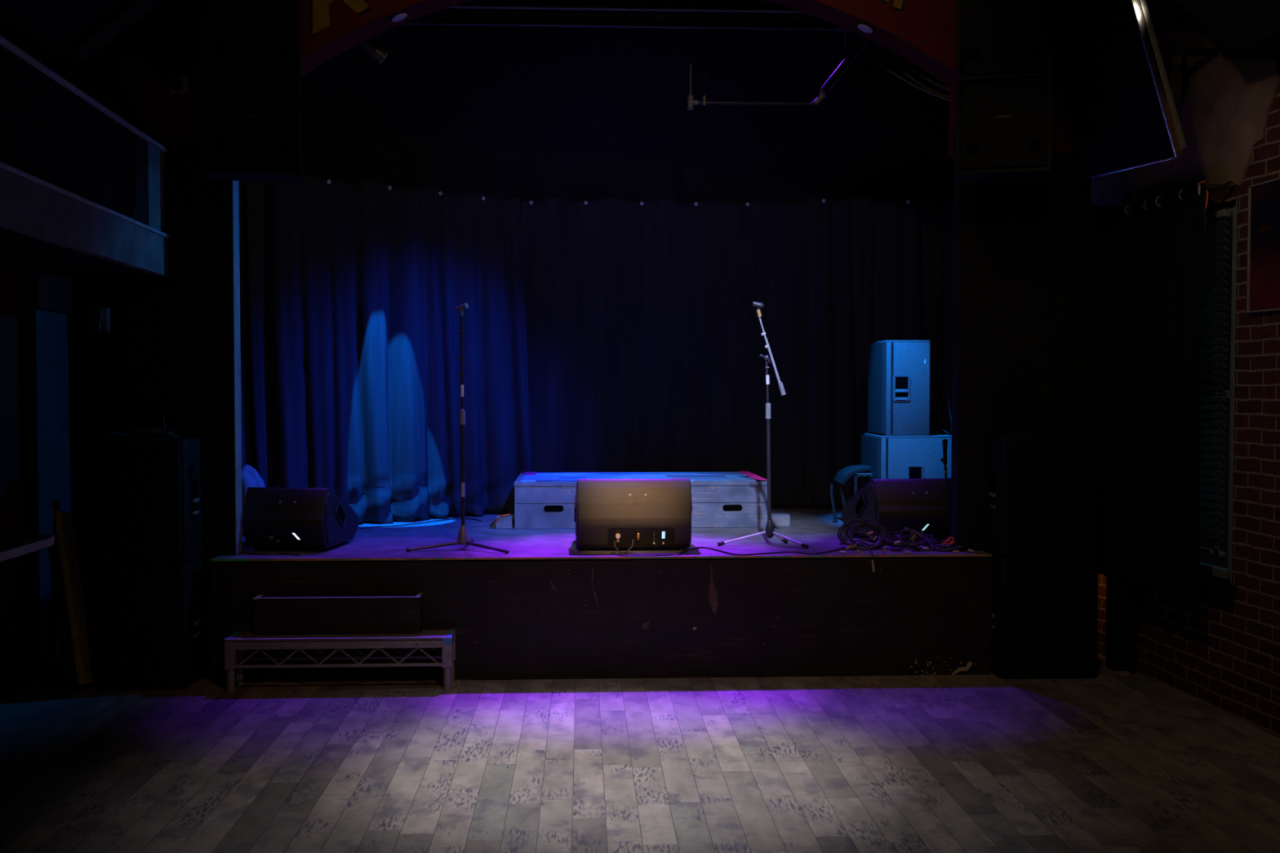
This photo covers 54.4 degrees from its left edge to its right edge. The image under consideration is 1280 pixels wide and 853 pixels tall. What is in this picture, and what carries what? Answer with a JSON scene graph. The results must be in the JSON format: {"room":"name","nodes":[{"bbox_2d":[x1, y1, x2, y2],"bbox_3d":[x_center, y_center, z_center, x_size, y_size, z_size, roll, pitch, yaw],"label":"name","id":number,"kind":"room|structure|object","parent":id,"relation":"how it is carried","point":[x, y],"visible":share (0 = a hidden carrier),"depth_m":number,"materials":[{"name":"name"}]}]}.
{"room":"music venue","nodes":[
{"label":"music venue","id":0,"kind":"room"},
{"bbox_2d":[0,53,74,702],"bbox_3d":[-3.161,-0.802,3.344,0.200,4.700,8.620,0,2,-6],"label":"wall","id":1,"kind":"structure","parent":0,"point":[21,292],"depth_m":6.81,"materials":[{"name":"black paint"}]},
{"bbox_2d":[35,307,72,667],"bbox_3d":[-3.495,0.370,7.368,0.040,2.110,0.620,0,2,-6],"label":"door","id":2,"kind":"structure","parent":1,"relation":"in","point":[52,327],"depth_m":7.34,"materials":[{"name":"grey paint"}]},
{"bbox_2d":[0,0,123,53],"bbox_3d":[-2.630,-2.406,3.210,1.850,1.586,4.800,0,2,-3],"label":"ceiling","id":3,"kind":"structure","parent":1,"relation":"attached to","point":[33,26],"depth_m":5.31,"materials":[{"name":"black paint"}]},
{"bbox_2d":[0,35,169,276],"bbox_3d":[-2.776,-1.133,4.520,0.714,0.718,5.000,0,2,-6],"label":"balcony","id":4,"kind":"object","parent":1,"relation":"attached to","point":[82,187],"visible":1,"depth_m":5.69,"materials":[{"name":"paint"}]},
{"bbox_2d":[61,0,163,62],"bbox_3d":[-2.163,-1.971,5.578,0.800,0.640,0.140,0,2,-3],"label":"trim","id":5,"kind":"structure","parent":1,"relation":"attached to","point":[126,12],"depth_m":5.53,"materials":[{"name":"brown paint"}]},
{"bbox_2d":[69,33,124,653],"bbox_3d":[-3.312,-0.936,7.725,1.300,4.700,0.110,0,2,-3],"label":"wall","id":6,"kind":"structure","parent":0,"point":[96,358],"depth_m":7.68,"materials":[{"name":"black paint"}]},
{"bbox_2d":[88,307,111,332],"bbox_3d":[-3.323,-0.654,7.650,0.124,0.150,0.056,0,2,-3],"label":"fire alarm","id":7,"kind":"object","parent":6,"relation":"attached to","point":[99,318],"visible":1,"depth_m":7.63,"materials":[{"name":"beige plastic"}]},
{"bbox_2d":[301,0,525,201],"bbox_3d":[-2.067,-1.329,9.180,2.774,4.004,0.475,-1,2,-31],"label":"wall","id":8,"kind":"structure","parent":0,"point":[444,110],"depth_m":9.34,"materials":[{"name":"black paint"}]},
{"bbox_2d":[120,0,1108,675],"bbox_3d":[-0.096,-0.923,7.301,5.685,4.700,0.256,0,2,-3],"label":"wall","id":9,"kind":"structure","parent":0,"point":[1033,304],"depth_m":7.22,"materials":[{"name":"black paint"}]},
{"bbox_2d":[231,180,242,554],"bbox_3d":[-2.317,-0.499,7.155,0.004,2.460,0.124,0,2,-3],"label":"trim","id":10,"kind":"structure","parent":9,"relation":"attached to","point":[235,184],"depth_m":7.15,"materials":[{"name":"black wood"}]},
{"bbox_2d":[388,9,408,22],"bbox_3d":[-1.387,-2.359,7.150,0.114,0.061,0.123,0,2,-3],"label":"light","id":11,"kind":"object","parent":9,"relation":"attached to","point":[399,15],"visible":1,"depth_m":7.12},
{"bbox_2d":[856,21,875,33],"bbox_3d":[1.321,-2.336,7.276,0.114,0.063,0.123,0,2,-3],"label":"light","id":12,"kind":"object","parent":9,"relation":"attached to","point":[865,27],"visible":1,"depth_m":7.25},
{"bbox_2d":[857,45,951,102],"bbox_3d":[1.640,-2.142,7.578,0.671,0.446,0.014,1,2,33],"label":"power cable","id":13,"kind":"object","parent":9,"relation":"attached to","point":[859,46],"visible":0.93,"depth_m":7.59,"materials":[{"name":"black rubber"}]},
{"bbox_2d":[877,44,951,98],"bbox_3d":[1.673,-2.205,7.578,0.618,0.516,0.017,1,2,37],"label":"power cable","id":14,"kind":"object","parent":9,"relation":"attached to","point":[882,47],"visible":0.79,"depth_m":7.59,"materials":[{"name":"black rubber"}]},
{"bbox_2d":[886,48,951,92],"bbox_3d":[1.674,-2.231,7.577,0.618,0.510,0.017,1,2,37],"label":"power cable","id":15,"kind":"object","parent":9,"relation":"attached to","point":[894,54],"visible":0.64,"depth_m":7.56,"materials":[{"name":"black rubber"}]},
{"bbox_2d":[951,125,960,547],"bbox_3d":[1.865,-0.525,7.348,0.004,2.500,0.124,0,2,-3],"label":"trim","id":16,"kind":"structure","parent":9,"relation":"attached to","point":[957,186],"depth_m":7.35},
{"bbox_2d":[0,653,1279,852],"bbox_3d":[-0.210,1.560,4.595,9.200,0.100,12.100,0,2,-3],"label":"floor","id":17,"kind":"structure","parent":0,"point":[1105,762],"depth_m":5.40,"materials":[{"name":"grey wood"}]},
{"bbox_2d":[0,533,54,561],"bbox_3d":[-2.659,0.999,3.718,0.948,1.075,2.410,0,2,-3],"label":"countertop","id":18,"kind":"structure","parent":17,"relation":"on","point":[11,545],"depth_m":4.67,"materials":[{"name":"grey wood"}]},
{"bbox_2d":[53,510,95,684],"bbox_3d":[-3.142,0.947,6.914,0.359,0.963,0.137,1,2,38],"label":"board","id":19,"kind":"object","parent":17,"relation":"on","point":[64,522],"visible":1,"depth_m":6.88,"materials":[{"name":"brown wood"}]},
{"bbox_2d":[94,558,203,689],"bbox_3d":[-2.729,1.096,6.943,0.507,0.685,0.330,0,2,-3],"label":"loudspeaker","id":20,"kind":"object","parent":17,"relation":"on","point":[149,618],"visible":0.95,"depth_m":6.78,"materials":[{"name":"black paint"}]},
{"bbox_2d":[93,437,202,564],"bbox_3d":[-2.729,0.409,6.922,0.507,0.685,0.330,0,2,-3],"label":"loudspeaker","id":21,"kind":"object","parent":20,"relation":"on","point":[148,492],"visible":0.99,"depth_m":6.76,"materials":[{"name":"black paint"}]},
{"bbox_2d":[133,428,163,439],"bbox_3d":[-2.721,0.040,6.885,0.130,0.056,0.102,0,2,-3],"label":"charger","id":22,"kind":"object","parent":21,"relation":"on","point":[139,433],"visible":0.97,"depth_m":6.83,"materials":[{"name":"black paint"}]},
{"bbox_2d":[158,415,179,437],"bbox_3d":[-2.606,0.000,6.881,0.108,0.120,0.090,-1,2,-22],"label":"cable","id":23,"kind":"object","parent":21,"relation":"on","point":[166,434],"visible":1,"depth_m":6.87,"materials":[{"name":"black rubber"}]},
{"bbox_2d":[224,629,455,693],"bbox_3d":[-1.643,1.294,6.875,1.223,0.293,0.228,0,2,-3],"label":"step","id":24,"kind":"structure","parent":17,"relation":"on","point":[236,645],"depth_m":6.78,"materials":[{"name":"metal"}]},
{"bbox_2d":[253,592,422,635],"bbox_3d":[-1.673,1.042,6.923,0.910,0.207,0.122,0,2,-3],"label":"box","id":25,"kind":"object","parent":24,"relation":"on","point":[393,613],"visible":1,"depth_m":6.87,"materials":[{"name":"black wood"}]},
{"bbox_2d":[210,507,991,683],"bbox_3d":[-0.259,0.985,8.540,5.770,0.812,2.981,0,2,-3],"label":"stage","id":26,"kind":"object","parent":17,"relation":"on","point":[548,607],"depth_m":7.09,"materials":[{"name":"brown wood"}]},
{"bbox_2d":[241,464,265,533],"bbox_3d":[-2.549,0.478,8.088,0.234,0.461,0.283,0,2,-3],"label":"cloth sack","id":27,"kind":"object","parent":26,"relation":"on","point":[251,477],"visible":0.21,"depth_m":8.02,"materials":[{"name":"fabric"}]},
{"bbox_2d":[240,551,300,555],"bbox_3d":[-2.172,0.730,7.182,0.480,0.010,0.147,0,2,4],"label":"cable","id":28,"kind":"object","parent":26,"relation":"on","point":[251,553],"visible":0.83,"depth_m":7.14,"materials":[{"name":"black rubber"}]},
{"bbox_2d":[242,487,359,551],"bbox_3d":[-2.042,0.539,7.516,0.520,0.374,0.637,0,2,5],"label":"stage monitor","id":29,"kind":"object","parent":26,"relation":"on","point":[317,518],"visible":1,"depth_m":7.24,"materials":[{"name":"black plastic"}]},
{"bbox_2d":[239,174,531,524],"bbox_3d":[-1.918,-0.527,8.835,2.619,2.417,0.380,-1,2,-31],"label":"stage curtain","id":30,"kind":"object","parent":26,"relation":"on","point":[350,293],"visible":0.74,"depth_m":8.80,"materials":[{"name":"fabric"}]},
{"bbox_2d":[359,517,481,528],"bbox_3d":[-1.590,0.682,8.796,0.926,0.008,0.247,-1,2,-35],"label":"cable","id":31,"kind":"object","parent":26,"relation":"on","point":[455,517],"visible":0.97,"depth_m":8.77,"materials":[{"name":"black rubber"}]},
{"bbox_2d":[405,302,509,554],"bbox_3d":[-1.028,-0.002,7.447,0.616,1.460,0.508,0,2,8],"label":"microphone stand","id":32,"kind":"object","parent":26,"relation":"on","point":[463,536],"visible":1,"depth_m":7.35,"materials":[{"name":"metal"}]},
{"bbox_2d":[488,513,512,528],"bbox_3d":[-0.951,0.643,8.506,0.155,0.105,0.105,0,2,-3],"label":"box","id":33,"kind":"object","parent":26,"relation":"on","point":[504,521],"visible":1,"depth_m":8.46,"materials":[{"name":"blue paint"}]},
{"bbox_2d":[610,539,634,554],"bbox_3d":[-0.098,0.694,7.153,0.150,0.079,0.034,-1,2,-25],"label":"cable","id":34,"kind":"object","parent":26,"relation":"on","point":[632,545],"visible":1,"depth_m":7.15,"materials":[{"name":"black rubber"}]},
{"bbox_2d":[573,478,692,551],"bbox_3d":[-0.046,0.513,7.545,0.705,0.424,0.668,0,2,-3],"label":"stage monitor","id":35,"kind":"object","parent":26,"relation":"on","point":[652,513],"visible":1,"depth_m":7.25,"materials":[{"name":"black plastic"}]},
{"bbox_2d":[513,472,767,528],"bbox_3d":[-0.006,0.522,8.974,1.747,0.318,0.958,0,2,-3],"label":"box","id":36,"kind":"object","parent":26,"relation":"on","point":[715,504],"visible":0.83,"depth_m":8.52,"materials":[{"name":"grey wood"}]},
{"bbox_2d":[520,471,767,481],"bbox_3d":[0.001,0.358,8.965,1.714,0.009,0.920,0,2,-3],"label":"rug","id":37,"kind":"object","parent":36,"relation":"on","point":[740,475],"visible":0.94,"depth_m":8.93,"materials":[{"name":"fabric"}]},
{"bbox_2d":[613,540,673,555],"bbox_3d":[0.015,0.697,7.138,0.353,0.075,0.061,0,2,12],"label":"cable","id":38,"kind":"object","parent":26,"relation":"on","point":[615,548],"visible":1,"depth_m":7.12,"materials":[{"name":"black rubber"}]},
{"bbox_2d":[615,553,678,556],"bbox_3d":[0.039,0.733,7.109,0.360,0.008,0.066,0,2,-3],"label":"cable","id":39,"kind":"object","parent":26,"relation":"on","point":[616,553],"visible":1,"depth_m":7.09,"materials":[{"name":"black rubber"}]},
{"bbox_2d":[521,198,808,507],"bbox_3d":[0.259,-0.573,9.852,2.470,2.446,0.076,0,2,-3],"label":"stage curtain","id":40,"kind":"object","parent":26,"relation":"on","point":[646,343],"visible":0.84,"depth_m":9.85,"materials":[{"name":"fabric"}]},
{"bbox_2d":[677,546,845,555],"bbox_3d":[0.721,0.727,7.281,1.028,0.010,0.348,0,2,-3],"label":"cable","id":41,"kind":"object","parent":26,"relation":"on","point":[708,548],"visible":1,"depth_m":7.20,"materials":[{"name":"black rubber"}]},
{"bbox_2d":[717,301,808,548],"bbox_3d":[0.760,-0.016,7.556,0.552,1.482,0.240,0,2,13],"label":"microphone stand","id":42,"kind":"object","parent":26,"relation":"on","point":[770,532],"visible":1,"depth_m":7.55,"materials":[{"name":"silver metal"}]},
{"bbox_2d":[771,513,790,527],"bbox_3d":[0.964,0.650,8.607,0.136,0.085,0.102,0,2,-3],"label":"box","id":43,"kind":"object","parent":26,"relation":"on","point":[779,520],"visible":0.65,"depth_m":8.56,"materials":[{"name":"blue paint"}]},
{"bbox_2d":[830,464,871,523],"bbox_3d":[1.504,0.483,8.945,0.323,0.403,0.265,0,2,-3],"label":"folding chair","id":44,"kind":"object","parent":26,"relation":"on","point":[843,475],"visible":0.74,"depth_m":8.85,"materials":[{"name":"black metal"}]},
{"bbox_2d":[833,464,871,485],"bbox_3d":[1.538,0.350,8.966,0.253,0.139,0.220,0,2,-3],"label":"cushion","id":45,"kind":"object","parent":44,"relation":"on","point":[843,475],"depth_m":8.86,"materials":[{"name":"black fabric"}]},
{"bbox_2d":[837,518,889,554],"bbox_3d":[1.280,0.644,7.351,0.256,0.179,0.424,1,2,40],"label":"cable coil","id":46,"kind":"object","parent":26,"relation":"on","point":[879,544],"visible":0.99,"depth_m":7.41,"materials":[{"name":"black rubber"}]},
{"bbox_2d":[860,542,875,572],"bbox_3d":[1.311,0.755,7.184,0.022,0.147,0.166,-1,2,-19],"label":"cable","id":47,"kind":"object","parent":26,"relation":"hanging from","point":[861,544],"visible":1,"depth_m":7.11,"materials":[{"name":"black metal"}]},
{"bbox_2d":[807,195,953,508],"bbox_3d":[1.995,-0.584,9.878,1.341,2.466,0.077,0,2,-4],"label":"stage curtain","id":48,"kind":"object","parent":26,"relation":"on","point":[879,270],"visible":0.62,"depth_m":9.87,"materials":[{"name":"fabric"}]},
{"bbox_2d":[841,478,951,540],"bbox_3d":[1.658,0.515,7.962,0.565,0.394,0.637,0,2,-11],"label":"stage monitor","id":49,"kind":"object","parent":26,"relation":"on","point":[923,505],"visible":0.77,"depth_m":7.68,"materials":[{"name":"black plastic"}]},
{"bbox_2d":[861,433,951,488],"bbox_3d":[1.914,0.369,8.958,0.550,0.625,0.513,0,2,-3],"label":"loudspeaker","id":50,"kind":"object","parent":26,"relation":"on","point":[888,456],"visible":0.36,"depth_m":8.71,"materials":[{"name":"paint"}]},
{"bbox_2d":[861,435,881,488],"bbox_3d":[1.657,0.370,8.952,0.036,0.599,0.496,0,2,-3],"label":"grille","id":51,"kind":"object","parent":50,"relation":"attached to","point":[871,445],"depth_m":8.84,"materials":[{"name":"black metal"}]},
{"bbox_2d":[867,340,929,435],"bbox_3d":[1.847,-0.277,8.915,0.345,0.665,0.453,0,2,-3],"label":"loudspeaker","id":52,"kind":"object","parent":50,"relation":"on","point":[899,371],"visible":1,"depth_m":8.70,"materials":[{"name":"paint"}]},
{"bbox_2d":[867,342,886,433],"bbox_3d":[1.692,-0.276,8.914,0.036,0.639,0.436,0,2,-3],"label":"grille","id":53,"kind":"object","parent":52,"relation":"attached to","point":[877,366],"depth_m":8.81,"materials":[{"name":"black metal"}]},
{"bbox_2d":[929,424,948,434],"bbox_3d":[2.112,0.017,8.852,0.169,0.077,0.070,0,2,-3],"label":"cable","id":54,"kind":"object","parent":50,"relation":"on","point":[936,427],"visible":0.85,"depth_m":8.84,"materials":[{"name":"black rubber"}]},
{"bbox_2d":[929,377,951,435],"bbox_3d":[2.163,0.164,8.905,0.291,1.038,0.044,-1,2,-22],"label":"cable","id":55,"kind":"object","parent":26,"relation":"on","point":[931,378],"visible":0.41,"depth_m":8.89,"materials":[{"name":"black rubber"}]},
{"bbox_2d":[940,439,947,478],"bbox_3d":[1.977,0.402,7.714,0.154,0.634,0.432,0,2,2],"label":"microphone stand","id":56,"kind":"object","parent":26,"relation":"on","point":[944,460],"visible":0.52,"depth_m":7.90,"materials":[{"name":"black metal"}]},
{"bbox_2d":[941,537,955,545],"bbox_3d":[1.826,0.679,7.375,0.081,0.052,0.044,1,2,21],"label":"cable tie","id":57,"kind":"object","parent":26,"relation":"attached to","point":[950,543],"visible":0.96,"depth_m":7.37,"materials":[{"name":"red plastic"}]},
{"bbox_2d":[987,552,1097,678],"bbox_3d":[2.318,1.086,7.196,0.577,0.690,0.290,0,2,-3],"label":"loudspeaker","id":58,"kind":"object","parent":17,"relation":"on","point":[1044,610],"visible":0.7,"depth_m":7.05,"materials":[{"name":"black paint"}]},
{"bbox_2d":[986,432,1099,557],"bbox_3d":[2.318,0.389,7.175,0.577,0.700,0.290,0,2,-3],"label":"loudspeaker","id":59,"kind":"object","parent":58,"relation":"on","point":[1043,487],"visible":1,"depth_m":7.03,"materials":[{"name":"black paint"}]},
{"bbox_2d":[1105,577,1136,673],"bbox_3d":[2.815,1.161,7.287,0.105,0.535,0.180,0,2,-3],"label":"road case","id":60,"kind":"object","parent":17,"relation":"on","point":[1121,595],"visible":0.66,"depth_m":7.20,"materials":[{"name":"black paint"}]},
{"bbox_2d":[507,0,789,8],"bbox_3d":[-0.210,-3.287,4.447,9.200,0.100,12.100,0,2,-3],"label":"ceiling","id":61,"kind":"structure","parent":0,"point":[696,3],"depth_m":10.01,"materials":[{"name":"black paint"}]},
{"bbox_2d":[357,35,387,65],"bbox_3d":[-1.633,-2.771,7.561,0.202,1.123,0.103,-1,2,-40],"label":"spotlight","id":62,"kind":"object","parent":61,"relation":"hanging from","point":[375,51],"visible":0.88,"depth_m":7.55,"materials":[{"name":"black metal"}]},
{"bbox_2d":[400,4,850,31],"bbox_3d":[-0.120,-2.943,7.945,4.626,0.802,0.084,0,2,-3],"label":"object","id":63,"kind":"object","parent":61,"relation":"hanging from","point":[437,18],"visible":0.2,"depth_m":7.93,"materials":[{"name":"black metal"}]},
{"bbox_2d":[687,0,870,110],"bbox_3d":[1.035,-2.737,8.313,1.444,1.237,0.085,0,2,0],"label":"frame","id":64,"kind":"object","parent":61,"relation":"hanging from","point":[691,102],"visible":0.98,"depth_m":8.31,"materials":[{"name":"black metal"}]},
{"bbox_2d":[955,0,1053,182],"bbox_3d":[1.979,-2.335,6.766,0.495,1.945,0.270,0,2,14],"label":"loudspeaker","id":65,"kind":"object","parent":61,"relation":"hanging from","point":[1004,72],"visible":1,"depth_m":6.67,"materials":[{"name":"black paint"}]},
{"bbox_2d":[961,77,1046,168],"bbox_3d":[1.949,-1.623,6.672,0.435,0.463,0.008,0,2,14],"label":"grille","id":66,"kind":"object","parent":65,"relation":"attached to","point":[1004,119],"depth_m":6.67,"materials":[{"name":"black plastic"}]},
{"bbox_2d":[962,0,1046,75],"bbox_3d":[1.949,-2.283,6.652,0.435,0.778,0.008,0,2,14],"label":"grille","id":67,"kind":"object","parent":65,"relation":"attached to","point":[1000,37],"depth_m":6.66,"materials":[{"name":"black metal"}]},
{"bbox_3d":[-2.058,-2.312,6.579,0.503,1.980,0.270,-1,2,-16],"label":"loudspeaker","id":68,"kind":"object","parent":61,"relation":"hanging from","visible":0},
{"bbox_2d":[205,0,295,73],"bbox_3d":[-2.025,-2.260,6.467,0.443,0.813,0.008,-1,2,-16],"label":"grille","id":69,"kind":"object","parent":68,"relation":"attached to","point":[242,36],"depth_m":6.47,"materials":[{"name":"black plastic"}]},
{"bbox_2d":[206,75,296,169],"bbox_3d":[-2.025,-1.582,6.487,0.443,0.463,0.008,-1,2,-16],"label":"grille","id":70,"kind":"object","parent":68,"relation":"attached to","point":[251,119],"depth_m":6.48,"materials":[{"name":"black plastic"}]},
{"bbox_2d":[524,4,953,204],"bbox_3d":[0.958,-1.357,10.088,3.950,4.004,0.100,0,2,-3],"label":"wall","id":71,"kind":"structure","parent":0,"point":[608,117],"depth_m":9.99,"materials":[{"name":"black paint"}]},
{"bbox_2d":[1091,0,1279,735],"bbox_3d":[3.215,-0.871,5.590,0.313,4.700,8.100,0,2,-6],"label":"wall","id":72,"kind":"structure","parent":0,"point":[1224,658],"depth_m":6.24,"materials":[{"name":"red brick"}]},
{"bbox_2d":[1033,0,1219,179],"bbox_3d":[2.507,-1.919,6.372,0.896,1.197,0.663,-1,2,-20],"label":"screen","id":73,"kind":"object","parent":72,"relation":"attached to","point":[1109,69],"visible":1,"depth_m":6.29,"materials":[{"name":"metal"}]},
{"bbox_2d":[1161,55,1189,106],"bbox_3d":[2.859,-1.855,6.670,0.163,0.280,0.140,0,2,-3],"label":"wall speaker","id":74,"kind":"object","parent":72,"relation":"attached to","point":[1173,64],"visible":0.48,"depth_m":6.60,"materials":[{"name":"black paint"}]},
{"bbox_2d":[1199,199,1237,608],"bbox_3d":[3.063,-0.126,6.736,0.335,2.060,0.995,0,2,-6],"label":"window","id":75,"kind":"structure","parent":72,"relation":"in","point":[1220,593],"depth_m":6.38,"materials":[{"name":"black glass"}]},
{"bbox_2d":[1200,208,1231,556],"bbox_3d":[2.956,-0.232,6.779,0.062,1.790,0.770,0,2,-6],"label":"window blind","id":76,"kind":"object","parent":75,"relation":"attached to","point":[1224,213],"visible":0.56,"depth_m":6.49,"materials":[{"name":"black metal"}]},
{"bbox_2d":[1179,0,1279,60],"bbox_3d":[2.740,-2.432,3.458,1.200,1.550,4.800,0,2,-3],"label":"ceiling","id":77,"kind":"structure","parent":72,"relation":"attached to","point":[1240,29],"depth_m":5.67,"materials":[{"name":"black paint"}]},
{"bbox_2d":[1246,177,1279,313],"bbox_3d":[3.024,-0.863,5.904,0.024,0.625,0.445,0,2,-6],"label":"framed poster","id":78,"kind":"object","parent":72,"relation":"attached to","point":[1263,288],"visible":1,"depth_m":6.00,"materials":[{"name":"paper"}]},
{"bbox_3d":[2.842,-0.193,6.960,0.167,2.170,1.380,0,2,-6],"label":"window curtain","id":79,"kind":"object","parent":72,"relation":"hanging from","visible":0},
{"bbox_2d":[1196,180,1208,232],"bbox_3d":[2.855,-1.115,6.320,0.016,0.264,0.059,-2,2,-44],"label":"tie","id":80,"kind":"object","parent":79,"relation":"hanging from","point":[1197,184],"visible":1,"depth_m":6.30,"materials":[{"name":"black plastic"}]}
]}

